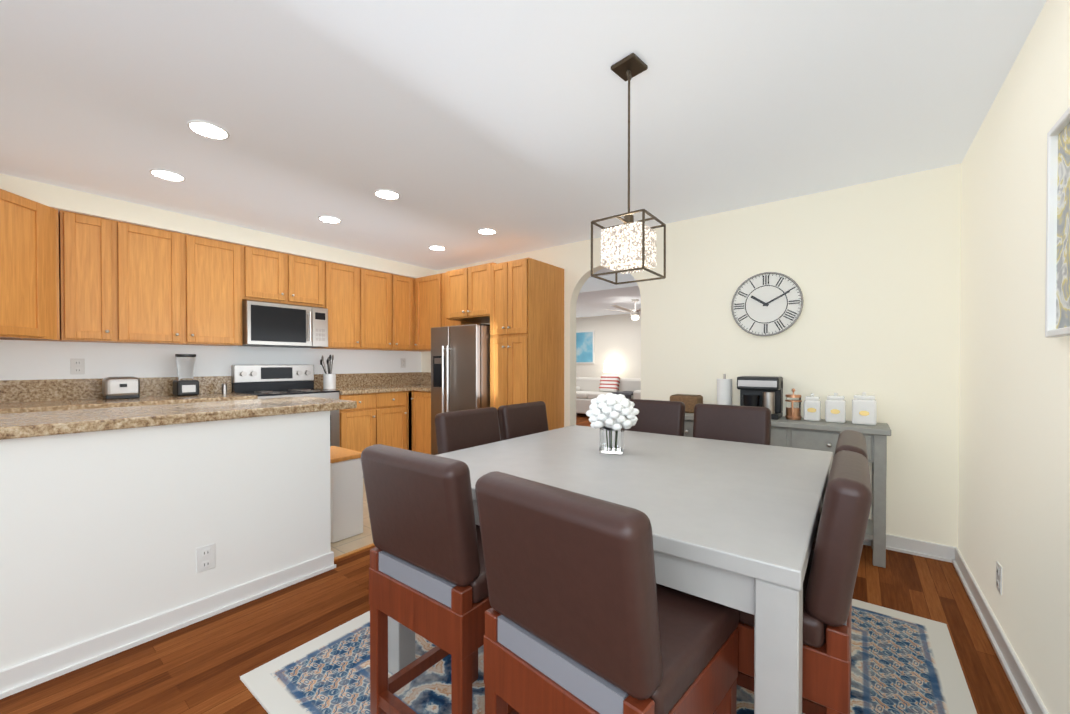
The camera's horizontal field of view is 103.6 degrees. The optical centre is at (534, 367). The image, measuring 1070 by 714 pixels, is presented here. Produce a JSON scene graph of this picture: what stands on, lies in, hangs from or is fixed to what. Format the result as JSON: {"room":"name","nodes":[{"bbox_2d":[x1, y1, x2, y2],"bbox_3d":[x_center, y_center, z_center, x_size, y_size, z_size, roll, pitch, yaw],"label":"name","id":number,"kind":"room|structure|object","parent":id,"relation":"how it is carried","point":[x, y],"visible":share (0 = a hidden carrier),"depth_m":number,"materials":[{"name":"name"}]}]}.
{"room":"dining room and kitchen","nodes":[
{"label":"dining room and kitchen","id":0,"kind":"room"},
{"bbox_2d":[0,340,420,379],"bbox_3d":[-3.459,-0.032,3.328,0.120,2.440,6.387,0,1,37],"label":"wall","id":1,"kind":"structure","parent":0,"point":[31,360],"depth_m":3.58,"materials":[{"name":"white paint"}]},
{"bbox_2d":[0,189,67,340],"bbox_3d":[-3.399,-0.641,2.579,0.642,0.901,0.636,0,1,37],"label":"upper cabinet","id":2,"kind":"object","parent":1,"relation":"attached to","point":[66,276],"depth_m":2.75,"materials":[{"name":"brown wood"}]},
{"bbox_2d":[70,358,84,373],"bbox_3d":[-3.475,-0.011,3.202,0.009,0.120,0.075,0,1,37],"label":"electrical outlet","id":3,"kind":"object","parent":1,"relation":"attached to","point":[77,366],"visible":1,"depth_m":3.20,"materials":[{"name":"white plastic"}]},
{"bbox_2d":[62,212,131,342],"bbox_3d":[-3.306,-0.646,3.149,0.328,0.901,0.339,0,1,37],"label":"upper cabinet","id":4,"kind":"object","parent":1,"relation":"attached to","point":[99,249],"depth_m":3.07,"materials":[{"name":"brown wood"}]},
{"bbox_2d":[132,224,243,345],"bbox_3d":[-3.020,-0.650,3.525,0.328,0.901,0.893,0,1,37],"label":"upper cabinet","id":5,"kind":"object","parent":1,"relation":"attached to","point":[187,289],"depth_m":3.47,"materials":[{"name":"brown wood"}]},
{"bbox_2d":[244,246,327,308],"bbox_3d":[-2.526,-0.865,4.169,0.328,0.484,0.734,0,1,37],"label":"upper cabinet","id":6,"kind":"object","parent":1,"relation":"attached to","point":[269,276],"depth_m":4.06,"materials":[{"name":"brown wood"}]},
{"bbox_2d":[241,300,327,347],"bbox_3d":[-2.478,-0.407,4.137,0.448,0.397,0.724,0,1,37],"label":"microwave","id":7,"kind":"object","parent":6,"relation":"attached to","point":[266,324],"visible":1,"depth_m":3.98,"materials":[{"name":"silver metal"}]},
{"bbox_2d":[312,262,367,348],"bbox_3d":[-2.166,-0.661,4.644,0.328,0.901,0.456,0,1,37],"label":"upper cabinet","id":8,"kind":"object","parent":1,"relation":"attached to","point":[347,285],"depth_m":4.57,"materials":[{"name":"brown wood"}]},
{"bbox_2d":[352,270,399,350],"bbox_3d":[-1.946,-0.664,4.933,0.328,0.901,0.545,0,1,37],"label":"upper cabinet","id":9,"kind":"object","parent":1,"relation":"attached to","point":[383,288],"depth_m":4.92,"materials":[{"name":"brown wood"}]},
{"bbox_2d":[400,358,405,367],"bbox_3d":[-1.722,-0.063,5.499,0.009,0.120,0.075,0,1,37],"label":"electrical outlet","id":10,"kind":"object","parent":1,"relation":"attached to","point":[403,362],"visible":1,"depth_m":5.50,"materials":[{"name":"white plastic"}]},
{"bbox_2d":[400,276,407,350],"bbox_3d":[-1.753,-0.666,5.185,0.328,0.901,0.373,0,1,37],"label":"upper cabinet","id":11,"kind":"object","parent":1,"relation":"attached to","point":[403,280],"depth_m":5.13,"materials":[{"name":"brown wood"}]},
{"bbox_2d":[0,174,436,277],"bbox_3d":[-2.716,-1.183,3.913,0.338,0.149,4.297,0,1,37],"label":"soffit","id":12,"kind":"structure","parent":0,"point":[68,200],"depth_m":3.45,"materials":[{"name":"beige paint"}]},
{"bbox_2d":[331,478,372,556],"bbox_3d":[-2.613,1.219,2.694,2.250,0.050,6.387,0,1,37],"label":"floor","id":13,"kind":"structure","parent":0,"point":[349,544],"depth_m":2.91,"materials":[{"name":"beige tile"}]},
{"bbox_2d":[0,376,257,413],"bbox_3d":[-3.248,0.639,2.972,0.649,1.105,2.068,0,1,37],"label":"countertop","id":14,"kind":"structure","parent":13,"relation":"on","point":[16,396],"depth_m":3.13,"materials":[{"name":"brown stone"}]},
{"bbox_2d":[102,377,139,398],"bbox_3d":[-3.218,0.154,3.279,0.165,0.167,0.200,0,1,37],"label":"toaster","id":15,"kind":"object","parent":14,"relation":"on","point":[120,387],"visible":1,"depth_m":3.23,"materials":[{"name":"silver metal"}]},
{"bbox_2d":[173,354,198,395],"bbox_3d":[-2.971,0.059,3.587,0.163,0.350,0.150,0,1,37],"label":"blender","id":16,"kind":"object","parent":14,"relation":"on","point":[185,384],"visible":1,"depth_m":3.54,"materials":[{"name":"black plastic"}]},
{"bbox_2d":[222,384,226,393],"bbox_3d":[-2.788,0.186,3.781,0.040,0.092,0.040,0,1,37],"label":"salt shaker","id":17,"kind":"object","parent":14,"relation":"on","point":[224,388],"visible":1,"depth_m":3.77,"materials":[{"name":"silver metal"}]},
{"bbox_2d":[0,396,356,698],"bbox_3d":[-1.989,0.706,2.001,0.675,0.990,2.050,0,1,37],"label":"kitchen peninsula","id":18,"kind":"object","parent":13,"relation":"on","point":[112,519],"depth_m":1.87,"materials":[{"name":"white paint"}]},
{"bbox_2d":[196,543,214,572],"bbox_3d":[-1.587,0.917,2.033,0.009,0.120,0.075,0,1,37],"label":"outlet","id":19,"kind":"object","parent":18,"relation":"attached to","point":[205,558],"visible":1,"depth_m":2.03,"materials":[{"name":"white plastic"}]},
{"bbox_2d":[231,365,339,446],"bbox_3d":[-2.384,0.576,4.076,0.683,1.210,0.728,0,1,37],"label":"range","id":20,"kind":"object","parent":13,"relation":"on","point":[268,381],"visible":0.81,"depth_m":4.14,"materials":[{"name":"silver metal"}]},
{"bbox_2d":[330,446,362,542],"bbox_3d":[-1.467,0.899,3.064,0.440,0.578,0.250,0,1,37],"label":"cabinet","id":21,"kind":"object","parent":13,"relation":"on","point":[346,489],"visible":0.5,"depth_m":2.93,"materials":[{"name":"white plastic"}]},
{"bbox_2d":[314,372,407,477],"bbox_3d":[-1.727,0.619,4.957,0.660,1.105,1.460,0,1,37],"label":"base cabinet","id":22,"kind":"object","parent":13,"relation":"on","point":[392,409],"depth_m":4.60,"materials":[{"name":"brown wood"}]},
{"bbox_2d":[320,355,335,388],"bbox_3d":[-2.209,0.041,4.526,0.155,0.369,0.135,0,1,37],"label":"utensil crock","id":23,"kind":"object","parent":22,"relation":"on","point":[329,380],"visible":1,"depth_m":4.50,"materials":[{"name":"white ceramic"}]},
{"bbox_2d":[408,372,430,453],"bbox_3d":[-1.031,0.620,4.926,0.484,1.105,0.664,0,1,37],"label":"kitchen cabinet","id":24,"kind":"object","parent":13,"relation":"on","point":[419,383],"depth_m":4.82,"materials":[{"name":"brown wood"}]},
{"bbox_2d":[431,324,489,454],"bbox_3d":[-0.620,0.371,4.491,0.680,1.610,0.799,0,1,37],"label":"refrigerator","id":25,"kind":"object","parent":13,"relation":"on","point":[460,367],"visible":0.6,"depth_m":4.16,"materials":[{"name":"silver metal"}]},
{"bbox_2d":[490,258,563,429],"bbox_3d":[-0.088,0.084,4.213,0.483,2.190,0.645,0,1,37],"label":"pantry cabinet","id":26,"kind":"object","parent":13,"relation":"on","point":[526,330],"visible":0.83,"depth_m":4.01,"materials":[{"name":"brown wood"}]},
{"bbox_2d":[0,545,1024,713],"bbox_3d":[-0.446,1.235,1.041,3.200,0.050,6.387,0,1,37],"label":"floor","id":27,"kind":"structure","parent":0,"point":[201,666],"depth_m":1.82,"materials":[{"name":"brown wood"}]},
{"bbox_2d":[334,543,374,560],"bbox_3d":[-0.572,1.183,3.514,0.030,0.006,2.367,0,1,37],"label":"threshold strip","id":28,"kind":"object","parent":27,"relation":"on","point":[353,551],"depth_m":2.73,"materials":[{"name":"brown wood"}]},
{"bbox_2d":[240,599,976,713],"bbox_3d":[0.385,1.197,1.794,2.228,0.010,2.113,0,1,37],"label":"rug","id":29,"kind":"object","parent":27,"relation":"on","point":[903,663],"visible":0.3,"depth_m":1.63,"materials":[{"name":"blue fabric"}]},
{"bbox_2d":[361,444,519,713],"bbox_3d":[-0.222,0.714,1.329,0.422,0.964,0.479,0,1,37],"label":"dining chair","id":30,"kind":"object","parent":29,"relation":"on","point":[427,578],"visible":0.77,"depth_m":1.12,"materials":[{"name":"brown leather"}]},
{"bbox_2d":[435,407,500,453],"bbox_3d":[-0.199,0.706,2.139,0.479,0.964,0.422,0,1,37],"label":"dining chair","id":31,"kind":"object","parent":29,"relation":"on","point":[460,430],"visible":0.27,"depth_m":2.18,"materials":[{"name":"brown leather"}]},
{"bbox_2d":[497,401,548,440],"bbox_3d":[0.083,0.702,2.509,0.479,0.964,0.422,0,1,37],"label":"dining chair","id":32,"kind":"object","parent":29,"relation":"on","point":[521,419],"visible":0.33,"depth_m":2.54,"materials":[{"name":"brown leather"}]},
{"bbox_2d":[475,471,738,713],"bbox_3d":[0.171,0.717,0.973,0.422,0.964,0.479,1,1,44],"label":"dining chair","id":33,"kind":"object","parent":29,"relation":"on","point":[586,613],"visible":0.98,"depth_m":0.80,"materials":[{"name":"brown leather"}]},
{"bbox_2d":[388,425,832,713],"bbox_3d":[0.384,0.787,1.789,1.387,0.808,1.390,0,1,37],"label":"dining table","id":34,"kind":"object","parent":29,"relation":"on","point":[734,525],"visible":0.56,"depth_m":1.23,"materials":[{"name":"grey wood"}]},
{"bbox_2d":[586,393,638,454],"bbox_3d":[0.349,0.248,1.910,0.222,0.266,0.242,0,1,37],"label":"flower vase","id":35,"kind":"object","parent":34,"relation":"on","point":[612,416],"visible":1,"depth_m":1.85,"materials":[{"name":"clear glass"}]},
{"bbox_2d":[624,399,684,435],"bbox_3d":[0.679,0.700,2.692,0.422,0.964,0.479,0,1,37],"label":"dining chair","id":36,"kind":"object","parent":29,"relation":"on","point":[661,417],"visible":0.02,"depth_m":2.77,"materials":[{"name":"brown leather"}]},
{"bbox_2d":[693,403,770,444],"bbox_3d":[1.040,0.704,2.341,0.422,0.964,0.479,0,1,37],"label":"dining chair","id":37,"kind":"object","parent":29,"relation":"on","point":[744,424],"visible":0.17,"depth_m":2.44,"materials":[{"name":"brown leather"}]},
{"bbox_2d":[736,450,872,713],"bbox_3d":[0.620,0.715,1.168,0.479,0.964,0.422,0,1,37],"label":"dining chair","id":38,"kind":"object","parent":29,"relation":"on","point":[829,581],"visible":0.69,"depth_m":0.90,"materials":[{"name":"brown leather"}]},
{"bbox_2d":[811,430,867,690],"bbox_3d":[0.902,0.712,1.538,0.479,0.964,0.422,0,1,37],"label":"dining chair","id":39,"kind":"object","parent":29,"relation":"on","point":[852,440],"visible":0.08,"depth_m":1.34,"materials":[{"name":"brown leather"}]},
{"bbox_2d":[684,413,890,567],"bbox_3d":[1.609,0.775,3.068,1.485,0.829,0.386,0,1,37],"label":"sideboard","id":40,"kind":"object","parent":27,"relation":"on","point":[820,435],"visible":0.44,"depth_m":2.64,"materials":[{"name":"grey wood"}]},
{"bbox_2d":[670,394,702,412],"bbox_3d":[1.230,0.288,3.428,0.220,0.135,0.170,0,1,37],"label":"woven basket","id":41,"kind":"object","parent":40,"relation":"on","point":[690,402],"visible":0.58,"depth_m":3.35,"materials":[{"name":"brown wicker"}]},
{"bbox_2d":[717,374,731,404],"bbox_3d":[1.464,0.203,3.255,0.138,0.310,0.140,0,1,37],"label":"paper towel","id":42,"kind":"object","parent":40,"relation":"on","point":[724,390],"visible":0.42,"depth_m":3.21,"materials":[{"name":"white paper"}]},
{"bbox_2d":[737,376,782,419],"bbox_3d":[1.650,0.212,3.094,0.270,0.295,0.230,0,1,37],"label":"coffee maker","id":43,"kind":"object","parent":40,"relation":"on","point":[761,391],"visible":0.79,"depth_m":3.03,"materials":[{"name":"black plastic"}]},
{"bbox_2d":[785,388,801,419],"bbox_3d":[1.803,0.252,2.941,0.104,0.217,0.113,0,1,37],"label":"press","id":44,"kind":"object","parent":40,"relation":"on","point":[793,406],"visible":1,"depth_m":2.91,"materials":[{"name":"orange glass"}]},
{"bbox_2d":[804,393,820,420],"bbox_3d":[1.904,0.268,2.893,0.095,0.187,0.098,0,1,37],"label":"canister","id":45,"kind":"object","parent":40,"relation":"on","point":[812,407],"visible":1,"depth_m":2.86,"materials":[{"name":"white ceramic"}]},
{"bbox_2d":[825,393,845,422],"bbox_3d":[2.008,0.263,2.814,0.110,0.197,0.112,0,1,37],"label":"canister","id":46,"kind":"object","parent":40,"relation":"on","point":[835,408],"visible":1,"depth_m":2.77,"materials":[{"name":"white ceramic"}]},
{"bbox_2d":[852,392,876,425],"bbox_3d":[2.127,0.259,2.723,0.125,0.207,0.128,0,1,37],"label":"canister","id":47,"kind":"object","parent":40,"relation":"on","point":[864,408],"visible":1,"depth_m":2.68,"materials":[{"name":"white ceramic"}]},
{"bbox_2d":[0,0,1046,270],"bbox_3d":[-1.341,-1.266,1.699,5.450,0.060,6.387,0,1,37],"label":"ceiling","id":48,"kind":"structure","parent":0,"point":[456,124],"depth_m":2.00,"materials":[{"name":"white paint"}]},
{"bbox_2d":[150,169,184,181],"bbox_3d":[-2.368,-1.243,2.718,0.176,0.010,0.176,0,1,37],"label":"recessed light","id":49,"kind":"object","parent":48,"relation":"in","point":[169,175],"visible":1,"depth_m":2.72,"materials":[{"name":"white"}]},
{"bbox_2d":[187,120,229,139],"bbox_3d":[-1.699,-1.238,2.195,0.176,0.010,0.176,0,1,37],"label":"recessed light","id":50,"kind":"object","parent":48,"relation":"in","point":[208,129],"visible":0.98,"depth_m":2.18,"materials":[{"name":"white"}]},
{"bbox_2d":[318,216,340,222],"bbox_3d":[-1.732,-1.251,3.553,0.176,0.010,0.176,0,1,37],"label":"recessed light","id":51,"kind":"object","parent":48,"relation":"in","point":[329,219],"visible":1,"depth_m":3.54,"materials":[{"name":"white"}]},
{"bbox_2d":[374,189,399,199],"bbox_3d":[-1.062,-1.246,3.029,0.176,0.010,0.176,0,1,37],"label":"recessed light","id":52,"kind":"object","parent":48,"relation":"in","point":[387,194],"visible":0.98,"depth_m":3.02,"materials":[{"name":"white"}]},
{"bbox_2d":[429,245,445,250],"bbox_3d":[-1.028,-1.260,4.425,0.176,0.010,0.176,0,1,37],"label":"recessed light","id":53,"kind":"object","parent":48,"relation":"in","point":[436,247],"visible":1,"depth_m":4.40,"materials":[{"name":"white"}]},
{"bbox_2d":[478,228,496,234],"bbox_3d":[-0.441,-1.255,3.876,0.176,0.010,0.176,0,1,37],"label":"recessed light","id":54,"kind":"object","parent":48,"relation":"in","point":[486,231],"visible":1,"depth_m":3.87,"materials":[{"name":"white"}]},
{"bbox_2d":[591,53,665,284],"bbox_3d":[0.385,-0.803,1.726,0.227,0.864,0.227,0,1,37],"label":"pendant light","id":55,"kind":"object","parent":48,"relation":"hanging from","point":[628,246],"visible":1,"depth_m":1.69,"materials":[{"name":"white glass"}]},
{"bbox_2d":[576,413,590,426],"bbox_3d":[1.413,1.174,7.295,7.830,0.050,5.813,0,1,37],"label":"floor","id":56,"kind":"structure","parent":0,"point":[582,420],"depth_m":9.06,"materials":[{"name":"brown wood"}]},
{"bbox_2d":[576,377,640,413],"bbox_3d":[1.655,0.685,9.693,2.100,0.879,0.900,0,1,37],"label":"sofa","id":57,"kind":"object","parent":56,"relation":"on","point":[587,390],"visible":0.15,"depth_m":9.65,"materials":[{"name":"white fabric"}]},
{"bbox_2d":[599,375,619,391],"bbox_3d":[1.735,0.359,9.794,0.444,0.387,0.207,0,1,37],"label":"sofa pillow","id":58,"kind":"object","parent":57,"relation":"on","point":[609,383],"visible":1,"depth_m":9.73,"materials":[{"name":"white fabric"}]},
{"bbox_2d":[612,391,633,398],"bbox_3d":[2.028,0.730,9.226,0.460,0.400,0.690,0,1,37],"label":"throw","id":59,"kind":"object","parent":57,"relation":"on","point":[627,394],"visible":0.33,"depth_m":8.96,"materials":[{"name":"grey fabric"}]},
{"bbox_3d":[1.850,0.819,10.362,0.500,0.599,0.360,0,1,37],"label":"side table","id":60,"kind":"object","parent":56,"relation":"on","visible":0},
{"bbox_2d":[603,360,616,374],"bbox_3d":[1.850,0.159,10.356,0.340,0.719,0.340,0,1,37],"label":"table lamp","id":61,"kind":"object","parent":60,"relation":"on","point":[610,366],"visible":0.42,"depth_m":10.23,"materials":[{"name":"white metal"}]},
{"bbox_2d":[576,313,640,378],"bbox_3d":[3.212,-0.094,9.641,7.830,2.440,0.120,0,1,37],"label":"wall","id":62,"kind":"structure","parent":0,"point":[618,338],"depth_m":10.49,"materials":[{"name":"white paint"}]},
{"bbox_2d":[576,330,594,363],"bbox_3d":[1.285,-0.537,11.009,0.600,0.860,0.032,0,1,37],"label":"picture frame","id":63,"kind":"object","parent":62,"relation":"attached to","point":[585,343],"visible":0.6,"depth_m":10.97,"materials":[{"name":"white"}]},
{"bbox_2d":[576,268,640,317],"bbox_3d":[1.413,-1.226,7.271,7.830,0.250,5.813,0,1,37],"label":"ceiling","id":64,"kind":"structure","parent":0,"point":[597,297],"depth_m":7.64,"materials":[{"name":"white paint"}]},
{"bbox_2d":[610,299,640,319],"bbox_3d":[1.883,-1.102,8.056,1.072,0.392,1.122,0,1,37],"label":"ceiling fan","id":65,"kind":"object","parent":64,"relation":"hanging from","point":[635,314],"visible":0.79,"depth_m":7.96,"materials":[{"name":"white metal"}]},
{"bbox_2d":[421,163,961,547],"bbox_3d":[0.560,-0.041,4.202,5.210,2.440,0.120,0,1,37],"label":"wall","id":66,"kind":"structure","parent":0,"point":[871,269],"depth_m":2.92,"materials":[{"name":"beige paint"}]},
{"bbox_2d":[420,274,439,351],"bbox_3d":[-1.209,-0.667,5.249,0.499,0.901,0.347,0,1,37],"label":"upper cabinet","id":67,"kind":"object","parent":66,"relation":"attached to","point":[429,285],"depth_m":5.10,"materials":[{"name":"brown wood"}]},
{"bbox_2d":[440,273,463,326],"bbox_3d":[-0.901,-0.665,5.013,0.385,0.901,0.347,0,1,37],"label":"upper cabinet","id":68,"kind":"object","parent":66,"relation":"attached to","point":[443,323],"depth_m":4.96,"materials":[{"name":"brown wood"}]},
{"bbox_2d":[444,262,496,324],"bbox_3d":[-0.530,-0.787,4.593,0.683,0.526,0.564,0,1,37],"label":"upper cabinet","id":69,"kind":"object","parent":66,"relation":"attached to","point":[466,290],"depth_m":4.38,"materials":[{"name":"brown wood"}]},
{"bbox_2d":[731,272,803,335],"bbox_3d":[1.748,-0.480,3.188,0.484,0.484,0.036,0,1,37],"label":"wall clock","id":70,"kind":"object","parent":66,"relation":"attached to","point":[767,304],"visible":0.98,"depth_m":3.17,"materials":[{"name":"gray metal"},{"name":"white painted face"},{"name":"black metal"}]},
{"bbox_2d":[863,534,954,562],"bbox_3d":[1.441,1.139,3.450,2.882,0.095,0.026,0,1,37],"label":"baseboard","id":71,"kind":"structure","parent":66,"relation":"attached to","point":[936,551],"depth_m":2.68,"materials":[{"name":"white wood"}]},
{"bbox_2d":[958,0,1069,713],"bbox_3d":[0.778,-0.001,0.095,0.120,2.440,6.387,0,1,37],"label":"wall","id":72,"kind":"structure","parent":0,"point":[1014,458],"depth_m":1.63,"materials":[{"name":"beige paint"}]},
{"bbox_2d":[996,561,1002,594],"bbox_3d":[2.013,0.910,1.829,0.009,0.120,0.075,0,1,37],"label":"outlet","id":73,"kind":"object","parent":72,"relation":"attached to","point":[999,573],"visible":0.98,"depth_m":1.81,"materials":[{"name":"white plastic"}]},
{"bbox_2d":[952,547,1048,713],"bbox_3d":[0.684,1.172,0.103,0.026,0.095,6.267,0,1,37],"label":"baseboard","id":74,"kind":"structure","parent":72,"relation":"attached to","point":[1028,696],"depth_m":1.75,"materials":[{"name":"white wood"}]},
{"bbox_2d":[1045,106,1069,337],"bbox_3d":[1.395,-0.412,1.026,0.030,0.641,0.722,0,1,37],"label":"framed art","id":75,"kind":"object","parent":72,"relation":"attached to","point":[1057,288],"visible":0.98,"depth_m":1.28,"materials":[{"name":"white"}]}
]}

